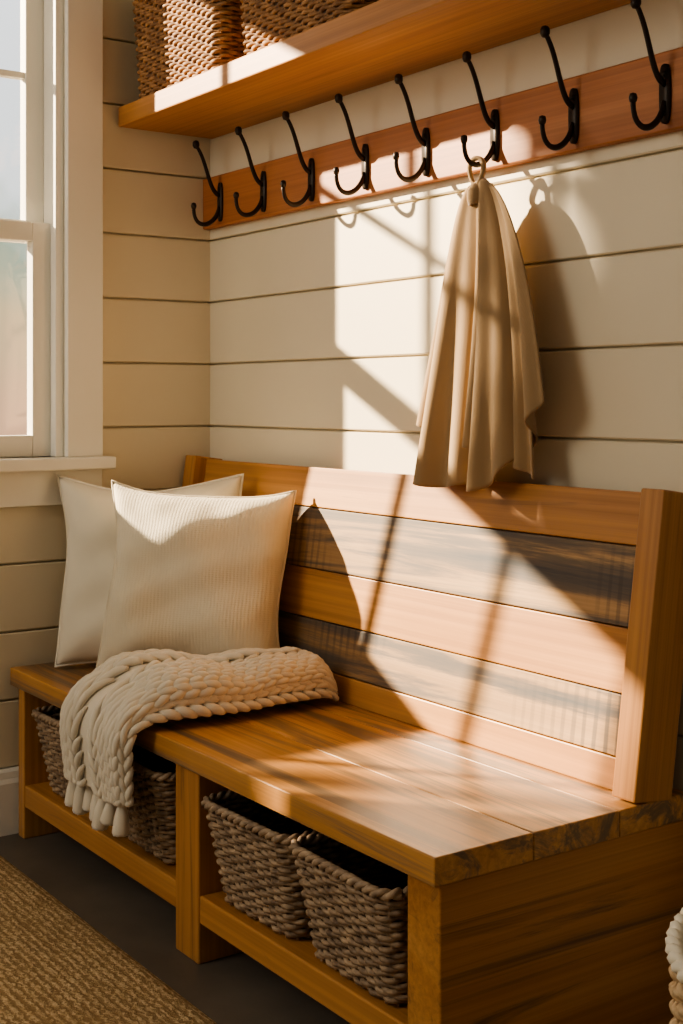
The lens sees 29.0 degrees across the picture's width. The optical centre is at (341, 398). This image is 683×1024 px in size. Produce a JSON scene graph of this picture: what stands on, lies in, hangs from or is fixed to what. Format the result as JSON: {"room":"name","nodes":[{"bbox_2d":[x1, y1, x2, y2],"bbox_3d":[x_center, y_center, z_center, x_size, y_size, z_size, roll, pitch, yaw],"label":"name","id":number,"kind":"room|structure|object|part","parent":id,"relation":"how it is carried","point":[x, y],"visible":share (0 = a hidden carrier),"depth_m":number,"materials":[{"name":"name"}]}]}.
{"room":"mudroom","nodes":[
{"label":"mudroom","id":0,"kind":"room"},
{"bbox_2d":[0,0,209,768],"bbox_3d":[-2.239,-0.285,1.890,4.600,2.450,0.154,0,0,-35],"label":"wall","id":1,"kind":"structure","parent":0,"point":[156,256],"depth_m":3.03,"materials":[{"name":"paint"}]},
{"bbox_2d":[0,766,18,836],"bbox_3d":[-2.190,0.870,1.821,4.600,0.140,0.016,0,0,-35],"label":"baseboard","id":2,"kind":"structure","parent":1,"relation":"attached to","point":[9,777],"depth_m":2.85,"materials":[{"name":"paint"}]},
{"bbox_2d":[0,0,115,507],"bbox_3d":[-1.088,-0.490,2.670,1.290,1.450,0.202,0,0,-35],"label":"window","id":3,"kind":"structure","parent":1,"relation":"in","point":[60,76],"depth_m":2.94,"materials":[{"name":"paint"}]},
{"bbox_2d":[0,831,349,1023],"bbox_3d":[-1.222,0.965,0.617,4.800,0.050,3.700,0,0,-35],"label":"floor","id":4,"kind":"structure","parent":0,"point":[236,988],"depth_m":2.31,"materials":[{"name":"stone"}]},
{"bbox_2d":[0,855,216,1023],"bbox_3d":[-0.745,0.934,1.012,2.035,0.011,2.800,0,0,-35],"label":"jute rug","id":5,"kind":"object","parent":4,"relation":"on","point":[56,967],"visible":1,"depth_m":2.13,"materials":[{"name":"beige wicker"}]},
{"bbox_2d":[10,455,682,1023],"bbox_3d":[-0.092,0.536,2.406,0.506,0.808,1.448,0,0,-35],"label":"storage bench","id":6,"kind":"object","parent":4,"relation":"on","point":[500,734],"visible":0.66,"depth_m":2.05,"materials":[{"name":"brown wood"}]},
{"bbox_3d":[-0.494,0.779,2.967,0.470,0.322,0.032,0,0,-35],"label":"panel","id":7,"kind":"part","parent":6,"relation":"part of","materials":[{"name":"brown wood"}]},
{"bbox_2d":[31,705,89,811],"bbox_3d":[-0.411,0.736,2.794,0.422,0.172,0.287,0,0,-37],"label":"wicker basket","id":8,"kind":"object","parent":6,"relation":"on","point":[47,718],"visible":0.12,"depth_m":2.73,"materials":[{"name":"brown wicker"}]},
{"bbox_2d":[25,781,175,906],"bbox_3d":[-0.287,0.849,2.675,0.468,0.047,0.683,0,0,-35],"label":"shelf","id":9,"kind":"object","parent":6,"relation":"attached to","point":[159,877],"depth_m":2.50,"materials":[{"name":"brown wood"}]},
{"bbox_2d":[54,473,243,666],"bbox_3d":[-0.413,0.369,2.841,0.430,0.414,0.188,0,0,6],"label":"throw pillow","id":10,"kind":"object","parent":6,"relation":"on","point":[89,511],"visible":0.34,"depth_m":2.80,"materials":[{"name":"fabric"}]},
{"bbox_2d":[126,744,175,863],"bbox_3d":[-0.222,0.736,2.511,0.422,0.172,0.287,0,0,-33],"label":"wicker basket","id":11,"kind":"object","parent":6,"relation":"on","point":[152,815],"visible":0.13,"depth_m":2.34,"materials":[{"name":"brown wicker"}]},
{"bbox_2d":[96,480,296,667],"bbox_3d":[-0.296,0.372,2.702,0.402,0.405,0.203,0,0,8],"label":"throw pillow","id":12,"kind":"object","parent":6,"relation":"on","point":[192,574],"visible":0.84,"depth_m":2.63,"materials":[{"name":"white fabric"}]},
{"bbox_2d":[59,646,338,836],"bbox_3d":[-0.271,0.620,2.481,0.465,0.294,0.303,0,0,-35],"label":"knit throw blanket","id":13,"kind":"object","parent":6,"relation":"on","point":[102,715],"visible":1,"depth_m":2.37,"materials":[{"name":"fabric"}]},
{"bbox_3d":[-0.345,0.359,3.083,0.080,0.448,0.048,10,-6,-35],"label":"backrest post","id":14,"kind":"part","parent":6,"relation":"part of","materials":[{"name":"brown wood"}]},
{"bbox_2d":[201,790,318,939],"bbox_3d":[0.004,0.736,2.184,0.422,0.172,0.267,0,0,-37],"label":"wicker basket","id":15,"kind":"object","parent":6,"relation":"on","point":[260,878],"visible":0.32,"depth_m":2.06,"materials":[{"name":"brown wicker"}]},
{"bbox_2d":[200,891,407,1023],"bbox_3d":[0.117,0.849,2.099,0.468,0.047,0.562,0,0,-35],"label":"shelf","id":16,"kind":"object","parent":6,"relation":"attached to","point":[295,961],"depth_m":1.97,"materials":[{"name":"brown wood"}]},
{"bbox_2d":[288,833,407,1005],"bbox_3d":[0.156,0.736,1.960,0.422,0.172,0.267,0,0,-34],"label":"wicker basket","id":17,"kind":"object","parent":6,"relation":"on","point":[356,903],"visible":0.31,"depth_m":1.84,"materials":[{"name":"brown wicker"}]},
{"bbox_3d":[0.298,0.779,1.841,0.470,0.322,0.069,0,0,-35],"label":"panel","id":18,"kind":"part","parent":6,"relation":"part of","materials":[{"name":"brown wood"}]},
{"bbox_3d":[0.461,0.359,1.937,0.080,0.448,0.045,10,-6,-35],"label":"backrest post","id":19,"kind":"part","parent":6,"relation":"part of","materials":[{"name":"brown wood"}]},
{"bbox_2d":[665,907,682,1023],"bbox_3d":[0.494,0.702,1.132,0.425,0.447,0.424,0,0,-35],"label":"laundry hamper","id":20,"kind":"object","parent":4,"relation":"on","point":[674,939],"visible":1,"depth_m":1.15,"materials":[{"name":"wicker"}]},
{"bbox_2d":[207,0,682,790],"bbox_3d":[0.633,-0.285,1.920,0.134,2.450,3.700,0,0,-35],"label":"wall","id":21,"kind":"structure","parent":0,"point":[323,319],"depth_m":2.43,"materials":[{"name":"paint"}]},
{"bbox_2d":[118,0,629,138],"bbox_3d":[0.453,-0.637,1.847,0.245,0.045,2.988,0,0,-35],"label":"wall shelf","id":22,"kind":"object","parent":21,"relation":"attached to","point":[365,47],"visible":1,"depth_m":2.41,"materials":[{"name":"brown wood"}]},
{"bbox_2d":[132,0,245,97],"bbox_3d":[-0.281,-0.794,2.873,0.248,0.262,0.458,0,0,-35],"label":"wicker basket","id":23,"kind":"object","parent":22,"relation":"on","point":[178,41],"visible":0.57,"depth_m":2.79,"materials":[{"name":"brown wicker"}]},
{"bbox_2d":[240,0,378,54],"bbox_3d":[-0.020,-0.794,2.501,0.248,0.262,0.458,0,0,-35],"label":"wicker basket","id":24,"kind":"object","parent":22,"relation":"on","point":[266,23],"visible":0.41,"depth_m":2.47,"materials":[{"name":"brown wicker"}]},
{"bbox_2d":[191,0,682,229],"bbox_3d":[0.509,-0.493,1.894,0.098,0.196,3.000,0,0,-35],"label":"hook rail","id":25,"kind":"object","parent":21,"relation":"attached to","point":[641,98],"visible":1,"depth_m":2.34,"materials":[{"name":"brown wood"}]},
{"bbox_2d":[413,156,544,491],"bbox_3d":[0.237,-0.129,2.248,0.098,0.570,0.342,0,0,-35],"label":"linen towel","id":26,"kind":"object","parent":25,"relation":"hanging from","point":[483,390],"visible":1,"depth_m":2.22,"materials":[{"name":"beige fabric"}]},
{"label":"outside","id":27,"kind":"structure","parent":0,"visible":0},
{"bbox_2d":[0,0,26,434],"bbox_3d":[-5.400,-1.560,6.908,20.000,9.000,0.001,0,0,-35],"label":"window pane","id":28,"kind":"object","parent":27,"point":[13,256],"depth_m":9.10,"materials":[{"name":"glass"}]}
]}

